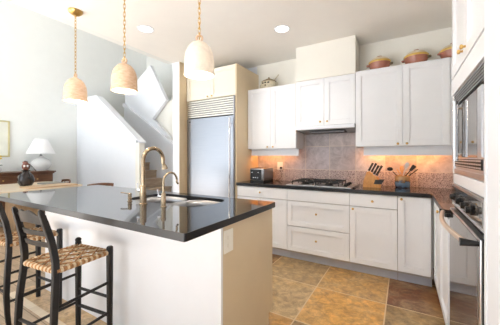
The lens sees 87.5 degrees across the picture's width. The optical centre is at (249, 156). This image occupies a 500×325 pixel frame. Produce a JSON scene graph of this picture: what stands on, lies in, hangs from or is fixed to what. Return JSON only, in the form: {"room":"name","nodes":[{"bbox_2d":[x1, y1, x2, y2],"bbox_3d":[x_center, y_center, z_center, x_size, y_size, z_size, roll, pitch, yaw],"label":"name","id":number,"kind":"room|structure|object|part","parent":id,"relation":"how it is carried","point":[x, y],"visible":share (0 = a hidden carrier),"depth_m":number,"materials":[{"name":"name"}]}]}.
{"room":"kitchen","nodes":[
{"label":"kitchen","id":0,"kind":"room"},
{"bbox_2d":[0,222,48,324],"bbox_3d":[-2.341,1.288,4.153,6.350,0.064,6.820,0,0,31],"label":"floor","id":1,"kind":"structure","parent":0,"point":[28,314],"depth_m":2.66,"materials":[{"name":"brown wood"}]},
{"bbox_2d":[0,170,55,221],"bbox_3d":[-5.001,0.782,5.203,0.460,0.955,1.790,0,0,31],"label":"sideboard","id":2,"kind":"object","parent":1,"relation":"on","point":[10,177],"visible":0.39,"depth_m":5.39,"materials":[{"name":"brown wood"}]},
{"bbox_3d":[-4.844,0.470,5.117,0.021,0.180,0.530,0,0,30],"label":"drawer","id":3,"kind":"part","parent":2,"relation":"part of","materials":[{"name":"brown wood"}]},
{"bbox_2d":[25,139,55,170],"bbox_3d":[-4.631,-0.045,5.782,0.524,0.700,0.524,0,0,31],"label":"table lamp","id":4,"kind":"object","parent":2,"relation":"on","point":[38,146],"visible":0.95,"depth_m":5.66,"materials":[{"name":"white ceramic"}]},
{"bbox_3d":[-4.631,-0.233,5.782,0.524,0.325,0.524,0,0,30],"label":"lamp shade","id":5,"kind":"part","parent":4,"relation":"part of","materials":[{"name":"fabric"}]},
{"bbox_3d":[-4.562,0.470,5.595,0.021,0.180,0.530,0,0,30],"label":"drawer","id":6,"kind":"part","parent":2,"relation":"part of","materials":[{"name":"brown wood"}]},
{"bbox_2d":[10,291,65,324],"bbox_3d":[-1.272,1.261,1.860,2.180,0.018,0.055,0,0,31],"label":"trim","id":7,"kind":"structure","parent":1,"relation":"on","point":[28,304],"depth_m":2.14,"materials":[{"name":"brown wood"}]},
{"bbox_2d":[0,181,81,234],"bbox_3d":[-4.048,0.885,4.427,1.430,0.750,1.720,0,0,31],"label":"dining table","id":8,"kind":"object","parent":1,"relation":"on","point":[4,188],"visible":0.37,"depth_m":4.36,"materials":[{"name":"brown wood"}]},
{"bbox_2d":[17,161,35,185],"bbox_3d":[-3.868,0.287,4.507,0.234,0.445,0.234,0,0,18],"label":"vase","id":9,"kind":"object","parent":8,"relation":"on","point":[25,178],"visible":0.92,"depth_m":4.46,"materials":[{"name":"black ceramic"}]},
{"bbox_2d":[19,183,77,188],"bbox_3d":[-3.472,0.498,4.529,0.420,0.022,0.720,0,0,31],"label":"wooden tray","id":10,"kind":"object","parent":8,"relation":"on","point":[57,184],"visible":0.92,"depth_m":4.46,"materials":[{"name":"beige wood"}]},
{"bbox_2d":[37,181,64,184],"bbox_3d":[-3.778,0.497,4.965,0.350,0.024,0.320,0,0,31],"label":"book","id":11,"kind":"object","parent":8,"relation":"on","point":[55,182],"visible":0.76,"depth_m":4.96,"materials":[{"name":"grey paper"}]},
{"bbox_2d":[87,183,113,185],"bbox_3d":[-2.501,0.835,4.313,0.377,0.849,0.455,0,0,-39],"label":"dining chair","id":12,"kind":"object","parent":1,"relation":"on","point":[105,184],"visible":0.24,"depth_m":4.17,"materials":[{"name":"brown wood"}]},
{"bbox_2d":[77,65,172,191],"bbox_3d":[-2.107,-0.540,6.504,4.163,3.600,2.110,0,0,31],"label":"staircase","id":13,"kind":"structure","parent":1,"relation":"on","point":[111,146],"depth_m":6.33,"materials":[{"name":"white paint"}]},
{"bbox_3d":[-2.316,0.481,5.496,0.130,1.558,0.130,0,0,30],"label":"newel post","id":14,"kind":"part","parent":13,"relation":"part of","materials":[{"name":"paint"}]},
{"bbox_3d":[-2.656,-1.400,6.770,1.750,1.880,0.090,0,0,30],"label":"guard panel","id":15,"kind":"part","parent":13,"relation":"part of","materials":[{"name":"white paint"}]},
{"bbox_2d":[0,0,170,183],"bbox_3d":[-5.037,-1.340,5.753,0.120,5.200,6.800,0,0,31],"label":"wall","id":16,"kind":"structure","parent":0,"point":[37,53],"depth_m":6.14,"materials":[{"name":"paint"}]},
{"bbox_2d":[0,120,9,156],"bbox_3d":[-5.270,-0.380,5.209,0.029,0.760,0.728,0,0,31],"label":"picture frame","id":17,"kind":"object","parent":16,"relation":"attached to","point":[4,125],"visible":1,"depth_m":5.45,"materials":[{"name":"paper"}]},
{"bbox_2d":[147,56,172,100],"bbox_3d":[-1.479,-1.340,7.440,4.300,5.200,0.120,0,0,31],"label":"wall","id":18,"kind":"structure","parent":0,"point":[164,71],"depth_m":8.05,"materials":[{"name":"paint"}]},
{"bbox_2d":[173,62,256,192],"bbox_3d":[0.016,-1.340,4.952,1.060,5.200,2.890,0,0,31],"label":"wall","id":19,"kind":"structure","parent":0,"point":[176,64],"depth_m":3.95,"materials":[{"name":"white paint"}]},
{"bbox_2d":[179,62,187,192],"bbox_3d":[-0.863,-0.085,4.242,0.006,2.690,0.765,0,0,31],"label":"trim","id":20,"kind":"structure","parent":19,"relation":"attached to","point":[183,102],"depth_m":3.96,"materials":[{"name":"beige paint"}]},
{"bbox_2d":[24,254,444,324],"bbox_3d":[-0.378,1.260,1.732,3.850,0.001,4.640,0,0,30],"label":"floor","id":21,"kind":"structure","parent":0,"point":[304,292],"depth_m":2.29,"materials":[{"name":"tile"}]},
{"bbox_2d":[0,201,62,324],"bbox_3d":[-1.849,0.773,2.108,0.372,0.969,0.439,0,0,25],"label":"bar stool","id":22,"kind":"object","parent":21,"relation":"on","point":[9,239],"visible":0.56,"depth_m":1.92,"materials":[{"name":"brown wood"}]},
{"bbox_3d":[-1.783,0.773,1.892,0.065,0.969,0.092,0,0,25],"label":"post","id":23,"kind":"part","parent":22,"relation":"part of","materials":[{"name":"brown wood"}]},
{"bbox_3d":[-1.912,0.922,2.357,0.044,0.669,0.044,0,0,26],"label":"leg","id":24,"kind":"part","parent":22,"relation":"part of","materials":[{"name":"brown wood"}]},
{"bbox_3d":[-1.616,0.932,2.215,0.044,0.647,0.044,0,0,25],"label":"leg","id":25,"kind":"part","parent":22,"relation":"part of","materials":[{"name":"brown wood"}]},
{"bbox_2d":[11,206,112,324],"bbox_3d":[-1.186,0.773,1.665,0.372,0.969,0.439,0,0,24],"label":"bar stool","id":26,"kind":"object","parent":21,"relation":"on","point":[56,265],"visible":1,"depth_m":1.58,"materials":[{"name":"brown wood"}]},
{"bbox_3d":[-1.393,0.773,1.574,0.065,0.969,0.092,0,0,23],"label":"post","id":27,"kind":"part","parent":26,"relation":"part of","materials":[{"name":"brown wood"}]},
{"bbox_3d":[-1.112,0.773,1.452,0.065,0.969,0.092,0,0,23],"label":"post","id":28,"kind":"part","parent":26,"relation":"part of","materials":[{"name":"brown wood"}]},
{"bbox_3d":[-1.258,0.922,1.912,0.044,0.669,0.044,0,0,24],"label":"leg","id":29,"kind":"part","parent":26,"relation":"part of","materials":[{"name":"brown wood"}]},
{"bbox_3d":[-0.957,0.932,1.781,0.044,0.647,0.044,0,0,23],"label":"leg","id":30,"kind":"part","parent":26,"relation":"part of","materials":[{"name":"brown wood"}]},
{"bbox_2d":[45,200,271,324],"bbox_3d":[-0.889,0.823,2.250,2.085,0.874,0.665,0,0,31],"label":"base cabinet","id":31,"kind":"object","parent":21,"relation":"on","point":[157,280],"visible":0.54,"depth_m":1.73,"materials":[{"name":"white paint"}]},
{"bbox_2d":[0,185,274,241],"bbox_3d":[-1.091,0.365,2.205,2.422,0.040,0.968,0,0,31],"label":"countertop","id":32,"kind":"structure","parent":31,"relation":"on","point":[102,204],"depth_m":1.74,"materials":[{"name":"black stone"}]},
{"bbox_2d":[120,192,131,201],"bbox_3d":[-0.966,0.310,2.047,0.109,0.069,0.040,0,0,31],"label":"handle","id":33,"kind":"object","parent":32,"relation":"on","point":[129,194],"visible":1,"depth_m":2.02,"materials":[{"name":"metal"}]},
{"bbox_2d":[136,146,167,204],"bbox_3d":[-0.752,0.132,2.006,0.101,0.424,0.253,0,0,31],"label":"gooseneck faucet","id":34,"kind":"object","parent":32,"relation":"on","point":[143,188],"visible":1,"depth_m":1.91,"materials":[{"name":"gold metal"}]},
{"bbox_3d":[-0.734,0.070,1.995,0.029,0.300,0.222,0,0,30],"label":"spout","id":35,"kind":"part","parent":34,"relation":"part of","materials":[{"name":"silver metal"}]},
{"bbox_2d":[157,171,178,206],"bbox_3d":[-0.569,0.224,1.849,0.158,0.242,0.080,0,0,-37],"label":"filter faucet","id":36,"kind":"object","parent":32,"relation":"on","point":[162,196],"visible":1,"depth_m":1.80,"materials":[{"name":"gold metal"}]},
{"bbox_3d":[-0.564,0.181,1.860,0.015,0.157,0.148,0,0,30],"label":"spout","id":37,"kind":"part","parent":36,"relation":"part of","materials":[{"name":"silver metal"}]},
{"bbox_2d":[136,196,219,206],"bbox_3d":[-0.604,0.464,2.132,0.789,0.192,0.390,0,0,31],"label":"sink","id":38,"kind":"object","parent":32,"relation":"in","point":[177,201],"visible":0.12,"depth_m":2.23,"materials":[{"name":"metal"}]},
{"bbox_3d":[-0.775,0.464,2.232,0.392,0.192,0.390,0,0,30],"label":"bowl","id":39,"kind":"part","parent":38,"relation":"part of","materials":[{"name":"metal"}]},
{"bbox_3d":[-0.420,0.464,2.023,0.362,0.192,0.390,0,0,30],"label":"bowl","id":40,"kind":"part","parent":38,"relation":"part of","materials":[{"name":"metal"}]},
{"bbox_2d":[224,228,232,253],"bbox_3d":[-0.121,0.478,1.487,0.012,0.128,0.088,0,0,31],"label":"switch plate","id":41,"kind":"object","parent":31,"relation":"attached to","point":[228,234],"visible":1,"depth_m":1.48,"materials":[{"name":"beige plastic"}]},
{"bbox_3d":[0.002,0.823,1.727,0.020,0.874,0.632,0,0,30],"label":"panel","id":42,"kind":"part","parent":31,"relation":"part of","materials":[{"name":"beige paint"}]},
{"bbox_2d":[187,95,234,197],"bbox_3d":[-0.451,0.196,4.021,0.886,2.088,0.688,0,0,31],"label":"refrigerator","id":43,"kind":"object","parent":21,"relation":"on","point":[210,122],"visible":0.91,"depth_m":3.77,"materials":[{"name":"metal"}]},
{"bbox_3d":[-0.267,0.135,3.557,0.026,1.350,0.074,0,0,30],"label":"handle","id":44,"kind":"part","parent":43,"relation":"part of","materials":[{"name":"silver metal"}]},
{"bbox_3d":[-0.208,0.158,3.578,0.017,2.005,0.045,0,0,30],"label":"edge trim","id":45,"kind":"part","parent":43,"relation":"part of","materials":[{"name":"metal"}]},
{"bbox_2d":[187,63,258,197],"bbox_3d":[-0.429,-0.010,4.057,0.928,2.540,0.645,0,0,31],"label":"tall cabinet","id":46,"kind":"object","parent":21,"relation":"on","point":[234,79],"visible":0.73,"depth_m":3.72,"materials":[{"name":"beige paint"}]},
{"bbox_3d":[-0.775,-1.067,3.926,0.456,0.423,0.019,0,0,30],"label":"door","id":47,"kind":"part","parent":46,"relation":"part of","materials":[{"name":"beige paint"}]},
{"bbox_3d":[-0.377,-1.067,3.692,0.458,0.423,0.019,0,0,30],"label":"door","id":48,"kind":"part","parent":46,"relation":"part of","materials":[{"name":"beige paint"}]},
{"bbox_2d":[237,185,289,256],"bbox_3d":[0.286,0.824,3.627,0.727,0.872,0.631,0,0,31],"label":"base cabinet","id":49,"kind":"object","parent":21,"relation":"on","point":[277,195],"visible":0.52,"depth_m":3.28,"materials":[{"name":"paint"}]},
{"bbox_3d":[-0.016,0.833,3.479,0.356,0.601,0.019,0,0,30],"label":"door","id":50,"kind":"part","parent":49,"relation":"part of","materials":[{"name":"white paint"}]},
{"bbox_3d":[0.143,0.458,3.385,0.726,0.131,0.019,0,0,30],"label":"drawer","id":51,"kind":"part","parent":49,"relation":"part of","materials":[{"name":"white paint"}]},
{"bbox_3d":[0.298,0.833,3.294,0.366,0.601,0.019,0,0,30],"label":"door","id":52,"kind":"part","parent":49,"relation":"part of","materials":[{"name":"white paint"}]},
{"bbox_2d":[287,189,350,269],"bbox_3d":[0.912,0.824,3.259,0.721,0.872,0.631,0,0,31],"label":"base cabinet","id":53,"kind":"object","parent":21,"relation":"on","point":[318,222],"visible":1,"depth_m":3.00,"materials":[{"name":"paint"}]},
{"bbox_3d":[0.769,0.458,3.016,0.720,0.131,0.019,0,0,30],"label":"drawer panel","id":54,"kind":"part","parent":53,"relation":"part of","materials":[{"name":"white paint"}]},
{"bbox_3d":[0.769,0.985,3.016,0.720,0.296,0.019,0,0,30],"label":"drawer","id":55,"kind":"part","parent":53,"relation":"part of","materials":[{"name":"white paint"}]},
{"bbox_3d":[0.769,0.680,3.016,0.720,0.296,0.019,0,0,30],"label":"drawer","id":56,"kind":"part","parent":53,"relation":"part of","materials":[{"name":"white paint"}]},
{"bbox_2d":[350,193,397,279],"bbox_3d":[1.419,0.824,2.960,0.450,0.872,0.631,0,0,31],"label":"base cabinet","id":57,"kind":"object","parent":21,"relation":"on","point":[373,217],"visible":1,"depth_m":2.71,"materials":[{"name":"paint"}]},
{"bbox_3d":[1.276,0.458,2.718,0.449,0.131,0.019,0,0,30],"label":"drawer","id":58,"kind":"part","parent":57,"relation":"part of","materials":[{"name":"white paint"}]},
{"bbox_2d":[398,196,432,286],"bbox_3d":[1.740,0.824,2.771,0.288,0.872,0.631,0,0,31],"label":"base cabinet","id":59,"kind":"object","parent":21,"relation":"on","point":[415,214],"visible":0.99,"depth_m":2.53,"materials":[{"name":"paint"}]},
{"bbox_2d":[434,202,449,324],"bbox_3d":[1.711,0.824,1.972,0.513,0.872,1.005,0,0,31],"label":"base cabinet","id":60,"kind":"object","parent":21,"relation":"on","point":[441,235],"visible":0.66,"depth_m":1.99,"materials":[{"name":"paint"}]},
{"bbox_2d":[236,180,454,217],"bbox_3d":[0.906,0.364,2.745,2.700,0.039,1.522,0,0,31],"label":"countertop","id":61,"kind":"structure","parent":60,"relation":"on","point":[440,196],"depth_m":2.77,"materials":[{"name":"black stone"}]},
{"bbox_2d":[250,167,272,181],"bbox_3d":[0.164,0.249,3.739,0.232,0.191,0.330,0,0,31],"label":"toaster","id":62,"kind":"object","parent":61,"relation":"on","point":[260,174],"visible":1,"depth_m":3.62,"materials":[{"name":"metal"}]},
{"bbox_3d":[0.082,0.243,3.616,0.170,0.137,0.009,0,0,30],"label":"control panel","id":63,"kind":"part","parent":62,"relation":"part of","materials":[{"name":"black plastic"}]},
{"bbox_2d":[286,178,357,188],"bbox_3d":[0.898,0.315,3.249,0.760,0.058,0.510,0,0,31],"label":"gas cooktop","id":64,"kind":"object","parent":61,"relation":"in","point":[332,183],"visible":1,"depth_m":3.16,"materials":[{"name":"metal"}]},
{"bbox_2d":[363,171,384,187],"bbox_3d":[1.421,0.253,2.994,0.220,0.182,0.118,0,0,31],"label":"knife block","id":65,"kind":"object","parent":61,"relation":"on","point":[370,180],"visible":0.92,"depth_m":2.96,"materials":[{"name":"brown wood"}]},
{"bbox_2d":[395,175,409,187],"bbox_3d":[1.730,0.277,2.962,0.155,0.134,0.155,0,0,31],"label":"utensil crock","id":66,"kind":"object","parent":61,"relation":"on","point":[401,181],"visible":0.96,"depth_m":2.90,"materials":[{"name":"ceramic"}]},
{"bbox_2d":[403,162,408,175],"bbox_3d":[1.740,0.175,2.936,0.093,0.241,0.014,0,0,37],"label":"spatula","id":67,"kind":"object","parent":66,"relation":"in","point":[406,163],"visible":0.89,"depth_m":2.92,"materials":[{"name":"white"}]},
{"bbox_2d":[405,165,415,175],"bbox_3d":[1.778,0.190,2.942,0.172,0.215,0.011,0,0,39],"label":"spatula","id":68,"kind":"object","parent":66,"relation":"in","point":[413,167],"visible":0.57,"depth_m":2.91,"materials":[{"name":"black plastic"}]},
{"bbox_3d":[1.614,0.762,2.244,0.019,0.741,0.441,0,0,30],"label":"door","id":69,"kind":"part","parent":60,"relation":"part of","materials":[{"name":"white paint"}]},
{"bbox_3d":[1.384,0.762,1.854,0.019,0.741,0.456,0,0,30],"label":"door","id":70,"kind":"part","parent":60,"relation":"part of","materials":[{"name":"white paint"}]},
{"bbox_2d":[452,0,483,196],"bbox_3d":[1.262,-0.080,1.188,0.500,2.680,0.792,0,0,31],"label":"tall cabinet","id":71,"kind":"object","parent":21,"relation":"on","point":[467,15],"visible":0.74,"depth_m":1.25,"materials":[{"name":"white paint"}]},
{"bbox_3d":[1.177,-0.943,1.468,0.019,0.911,0.392,0,0,30],"label":"door","id":72,"kind":"part","parent":71,"relation":"part of","materials":[{"name":"white paint"}]},
{"bbox_2d":[439,183,483,324],"bbox_3d":[1.219,0.636,1.220,0.538,0.948,0.760,0,0,31],"label":"wall oven","id":73,"kind":"object","parent":71,"relation":"in","point":[466,228],"visible":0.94,"depth_m":1.17,"materials":[{"name":"metal"}]},
{"bbox_3d":[1.002,0.335,1.325,0.057,0.023,0.684,0,0,30],"label":"handle","id":74,"kind":"part","parent":73,"relation":"part of","materials":[{"name":"beige metal"}]},
{"bbox_3d":[1.175,0.230,1.513,0.030,0.043,0.043,0,0,30],"label":"control knob","id":75,"kind":"part","parent":73,"relation":"part of","materials":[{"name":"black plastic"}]},
{"bbox_3d":[1.084,0.230,1.358,0.030,0.043,0.043,0,0,30],"label":"control knob","id":76,"kind":"part","parent":73,"relation":"part of","materials":[{"name":"black plastic"}]},
{"bbox_3d":[1.067,0.703,1.321,0.003,0.755,0.710,0,0,30],"label":"door glass","id":77,"kind":"part","parent":73,"relation":"part of","materials":[{"name":"glass"}]},
{"bbox_3d":[1.013,0.230,1.237,0.030,0.043,0.043,0,0,30],"label":"control knob","id":78,"kind":"part","parent":73,"relation":"part of","materials":[{"name":"black plastic"}]},
{"bbox_3d":[1.077,0.705,1.307,0.030,0.780,0.750,0,0,30],"label":"door","id":79,"kind":"part","parent":73,"relation":"part of","materials":[{"name":"metal"}]},
{"bbox_3d":[1.074,0.226,1.310,0.002,0.099,0.712,0,0,30],"label":"control glass","id":80,"kind":"part","parent":73,"relation":"part of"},
{"bbox_3d":[1.091,0.227,1.299,0.038,0.130,0.754,0,0,30],"label":"control panel","id":81,"kind":"part","parent":73,"relation":"part of","materials":[{"name":"metal"}]},
{"bbox_3d":[0.952,0.230,1.134,0.030,0.046,0.046,0,0,30],"label":"control knob","id":82,"kind":"part","parent":73,"relation":"part of","materials":[{"name":"black plastic"}]},
{"bbox_2d":[452,61,483,181],"bbox_3d":[1.246,-0.140,1.205,0.476,0.476,0.718,0,0,31],"label":"microwave","id":83,"kind":"object","parent":71,"relation":"in","point":[468,105],"visible":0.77,"depth_m":1.20,"materials":[{"name":"metal"}]},
{"bbox_3d":[1.098,-0.138,1.396,0.028,0.316,0.027,0,0,30],"label":"handle","id":84,"kind":"part","parent":83,"relation":"part of","materials":[{"name":"silver metal"}]},
{"bbox_3d":[1.096,-0.139,1.336,0.016,0.282,0.635,0,0,30],"label":"door","id":85,"kind":"part","parent":83,"relation":"part of","materials":[{"name":"clear glass"}]},
{"bbox_3d":[1.097,-0.093,1.293,0.042,0.383,0.718,0,0,30],"label":"trim frame","id":86,"kind":"part","parent":83,"relation":"part of","materials":[{"name":"metal"}]},
{"bbox_3d":[0.976,-0.943,1.126,0.019,0.911,0.392,0,0,30],"label":"door","id":87,"kind":"part","parent":71,"relation":"part of","materials":[{"name":"white paint"}]},
{"bbox_2d":[19,0,451,68],"bbox_3d":[-0.297,-1.490,1.742,3.780,0.120,4.700,0,0,31],"label":"ceiling","id":88,"kind":"structure","parent":0,"point":[241,32],"depth_m":2.75,"materials":[{"name":"paint"}]},
{"bbox_2d":[63,7,87,102],"bbox_3d":[-1.709,-0.987,2.556,0.207,0.884,0.207,0,0,31],"label":"pendant light","id":89,"kind":"object","parent":88,"relation":"hanging from","point":[74,90],"visible":1,"depth_m":2.51,"materials":[{"name":"ceramic"}]},
{"bbox_3d":[-1.709,-0.660,2.556,0.207,0.231,0.207,0,0,30],"label":"lamp shade","id":90,"kind":"part","parent":89,"relation":"part of","materials":[{"name":"glass"}]},
{"bbox_3d":[-1.709,-1.097,2.556,0.017,0.629,0.017,0,0,-43],"label":"chain","id":91,"kind":"part","parent":89,"relation":"part of","materials":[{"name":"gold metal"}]},
{"bbox_2d":[110,0,137,93],"bbox_3d":[-1.040,-0.987,2.162,0.207,0.884,0.207,0,0,13],"label":"pendant light","id":92,"kind":"object","parent":88,"relation":"hanging from","point":[123,77],"visible":1,"depth_m":2.10,"materials":[{"name":"beige glass"}]},
{"bbox_3d":[-1.040,-0.660,2.162,0.207,0.231,0.207,0,0,13],"label":"lamp shade","id":93,"kind":"part","parent":92,"relation":"part of","materials":[{"name":"glass"}]},
{"bbox_2d":[114,88,134,91],"bbox_3d":[-1.040,-0.564,2.162,0.177,0.001,0.177,0,0,13],"label":"diffuser","id":94,"kind":"object","parent":92,"relation":"attached to","point":[115,89],"depth_m":2.18,"materials":[{"name":"white glass"}]},
{"bbox_3d":[-1.040,-1.097,2.162,0.017,0.629,0.017,0,0,30],"label":"chain","id":95,"kind":"part","parent":92,"relation":"part of","materials":[{"name":"gold metal"}]},
{"bbox_2d":[137,25,153,32],"bbox_3d":[-1.165,-1.427,2.914,0.180,0.006,0.180,0,0,31],"label":"recessed light","id":96,"kind":"object","parent":88,"relation":"in","point":[143,28],"visible":1,"depth_m":2.92,"materials":[{"name":"white paint"}]},
{"bbox_2d":[183,0,214,79],"bbox_3d":[-0.339,-0.987,1.749,0.207,0.884,0.207,0,0,-4],"label":"pendant light","id":97,"kind":"object","parent":88,"relation":"hanging from","point":[199,59],"visible":1,"depth_m":1.68,"materials":[{"name":"white glass"}]},
{"bbox_3d":[-0.339,-0.660,1.749,0.207,0.231,0.207,0,0,-4],"label":"lamp shade","id":98,"kind":"part","parent":97,"relation":"part of","materials":[{"name":"ceramic"}]},
{"bbox_2d":[187,71,211,76],"bbox_3d":[-0.339,-0.564,1.749,0.177,0.001,0.177,0,0,-4],"label":"diffuser","id":99,"kind":"object","parent":97,"relation":"attached to","point":[189,73],"depth_m":1.77,"materials":[{"name":"white glass"}]},
{"bbox_3d":[-0.339,-1.097,1.749,0.017,0.629,0.017,0,0,12],"label":"chain","id":100,"kind":"part","parent":97,"relation":"part of","materials":[{"name":"gold metal"}]},
{"bbox_2d":[274,25,289,32],"bbox_3d":[0.357,-1.427,2.912,0.180,0.006,0.180,0,0,31],"label":"recessed light","id":101,"kind":"object","parent":88,"relation":"in","point":[280,28],"visible":1,"depth_m":2.90,"materials":[{"name":"white paint"}]},
{"bbox_2d":[296,35,359,81],"bbox_3d":[1.005,-1.208,3.390,0.734,0.443,0.338,0,0,31],"label":"wall","id":102,"kind":"structure","parent":0,"point":[337,57],"depth_m":3.22,"materials":[{"name":"paint"}]},
{"bbox_2d":[257,27,451,267],"bbox_3d":[1.345,-0.085,3.455,2.790,2.690,0.120,0,0,31],"label":"wall","id":103,"kind":"structure","parent":0,"point":[433,42],"depth_m":3.17,"materials":[{"name":"paint"}]},
{"bbox_2d":[248,83,303,155],"bbox_3d":[0.364,-0.496,3.756,0.737,0.958,0.357,0,0,31],"label":"upper cabinet","id":104,"kind":"object","parent":103,"relation":"attached to","point":[271,110],"visible":1,"depth_m":3.62,"materials":[{"name":"white paint"}]},
{"bbox_3d":[0.132,-0.543,3.725,0.366,0.860,0.019,0,0,30],"label":"door","id":105,"kind":"part","parent":104,"relation":"part of","materials":[{"name":"white paint"}]},
{"bbox_2d":[260,74,278,87],"bbox_3d":[0.276,-1.081,3.818,0.237,0.209,0.236,0,0,-15],"label":"jar","id":106,"kind":"object","parent":104,"relation":"on","point":[268,82],"visible":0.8,"depth_m":3.73,"materials":[{"name":"beige ceramic"}]},
{"bbox_3d":[0.450,-0.543,3.538,0.365,0.860,0.019,0,0,30],"label":"door","id":107,"kind":"part","parent":104,"relation":"part of","materials":[{"name":"white paint"}]},
{"bbox_2d":[295,123,355,134],"bbox_3d":[0.987,-0.351,3.360,0.726,0.083,0.348,0,0,31],"label":"range hood","id":108,"kind":"object","parent":103,"relation":"attached to","point":[338,128],"visible":0.99,"depth_m":3.25,"materials":[{"name":"metal"}]},
{"bbox_2d":[296,73,355,126],"bbox_3d":[0.999,-0.690,3.382,0.732,0.590,0.357,0,0,31],"label":"upper cabinet","id":109,"kind":"object","parent":103,"relation":"attached to","point":[329,100],"visible":0.98,"depth_m":3.23,"materials":[{"name":"white paint"}]},
{"bbox_3d":[0.768,-0.690,3.350,0.364,0.587,0.019,0,0,30],"label":"door","id":110,"kind":"part","parent":109,"relation":"part of","materials":[{"name":"white paint"}]},
{"bbox_3d":[1.083,-0.690,3.164,0.362,0.587,0.019,0,0,30],"label":"door","id":111,"kind":"part","parent":109,"relation":"part of","materials":[{"name":"white paint"}]},
{"bbox_2d":[258,132,452,187],"bbox_3d":[1.296,-0.024,3.408,2.700,0.738,0.012,0,0,31],"label":"backsplash","id":112,"kind":"structure","parent":103,"relation":"attached to","point":[334,155],"depth_m":3.42,"materials":[{"name":"tile"}]},
{"bbox_2d":[277,162,282,169],"bbox_3d":[0.449,0.133,3.894,0.090,0.115,0.010,0,0,31],"label":"wall outlet","id":113,"kind":"object","parent":112,"relation":"attached to","point":[279,164],"visible":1,"depth_m":3.89,"materials":[{"name":"white plastic"}]},
{"bbox_2d":[356,57,452,155],"bbox_3d":[1.843,-0.509,2.884,1.225,0.985,0.357,0,0,31],"label":"upper cabinet","id":114,"kind":"object","parent":103,"relation":"attached to","point":[405,109],"visible":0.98,"depth_m":2.81,"materials":[{"name":"white paint"}]},
{"bbox_2d":[366,56,392,68],"bbox_3d":[1.528,-1.099,3.081,0.238,0.190,0.238,0,0,-16],"label":"casserole dish","id":115,"kind":"object","parent":114,"relation":"on","point":[379,61],"visible":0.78,"depth_m":3.00,"materials":[{"name":"ceramic"}]},
{"bbox_3d":[1.528,-1.149,3.081,0.227,0.057,0.227,0,0,25],"label":"lid","id":116,"kind":"part","parent":115,"relation":"part of","materials":[{"name":"beige ceramic"}]},
{"bbox_3d":[1.448,-0.561,2.950,0.475,0.879,0.019,0,0,30],"label":"door","id":117,"kind":"part","parent":114,"relation":"part of","materials":[{"name":"white paint"}]},
{"bbox_2d":[401,49,431,63],"bbox_3d":[1.843,-1.099,2.896,0.238,0.190,0.238,0,0,1],"label":"casserole dish","id":118,"kind":"object","parent":114,"relation":"on","point":[417,55],"visible":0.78,"depth_m":2.81,"materials":[{"name":"ceramic"}]},
{"bbox_3d":[1.843,-1.149,2.896,0.227,0.057,0.227,0,0,42],"label":"lid","id":119,"kind":"part","parent":118,"relation":"part of","materials":[{"name":"beige ceramic"}]},
{"bbox_3d":[1.831,-0.561,2.724,0.407,0.879,0.019,0,0,30],"label":"door","id":120,"kind":"part","parent":114,"relation":"part of","materials":[{"name":"white paint"}]},
{"bbox_2d":[437,43,451,57],"bbox_3d":[2.124,-1.099,2.729,0.238,0.190,0.238,0,0,-28],"label":"casserole dish","id":121,"kind":"object","parent":114,"relation":"on","point":[446,52],"visible":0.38,"depth_m":2.69,"materials":[{"name":"ceramic"}]},
{"bbox_3d":[0.500,-0.085,-0.144,0.472,2.690,2.260,0,0,30],"label":"wall","id":122,"kind":"structure","parent":0,"visible":0},
{"bbox_2d":[484,0,499,324],"bbox_3d":[0.825,-0.085,0.885,0.015,2.690,0.162,0,0,31],"label":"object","id":123,"kind":"structure","parent":122,"relation":"attached to","point":[491,7],"depth_m":0.89,"materials":[{"name":"white paint"}]}
]}

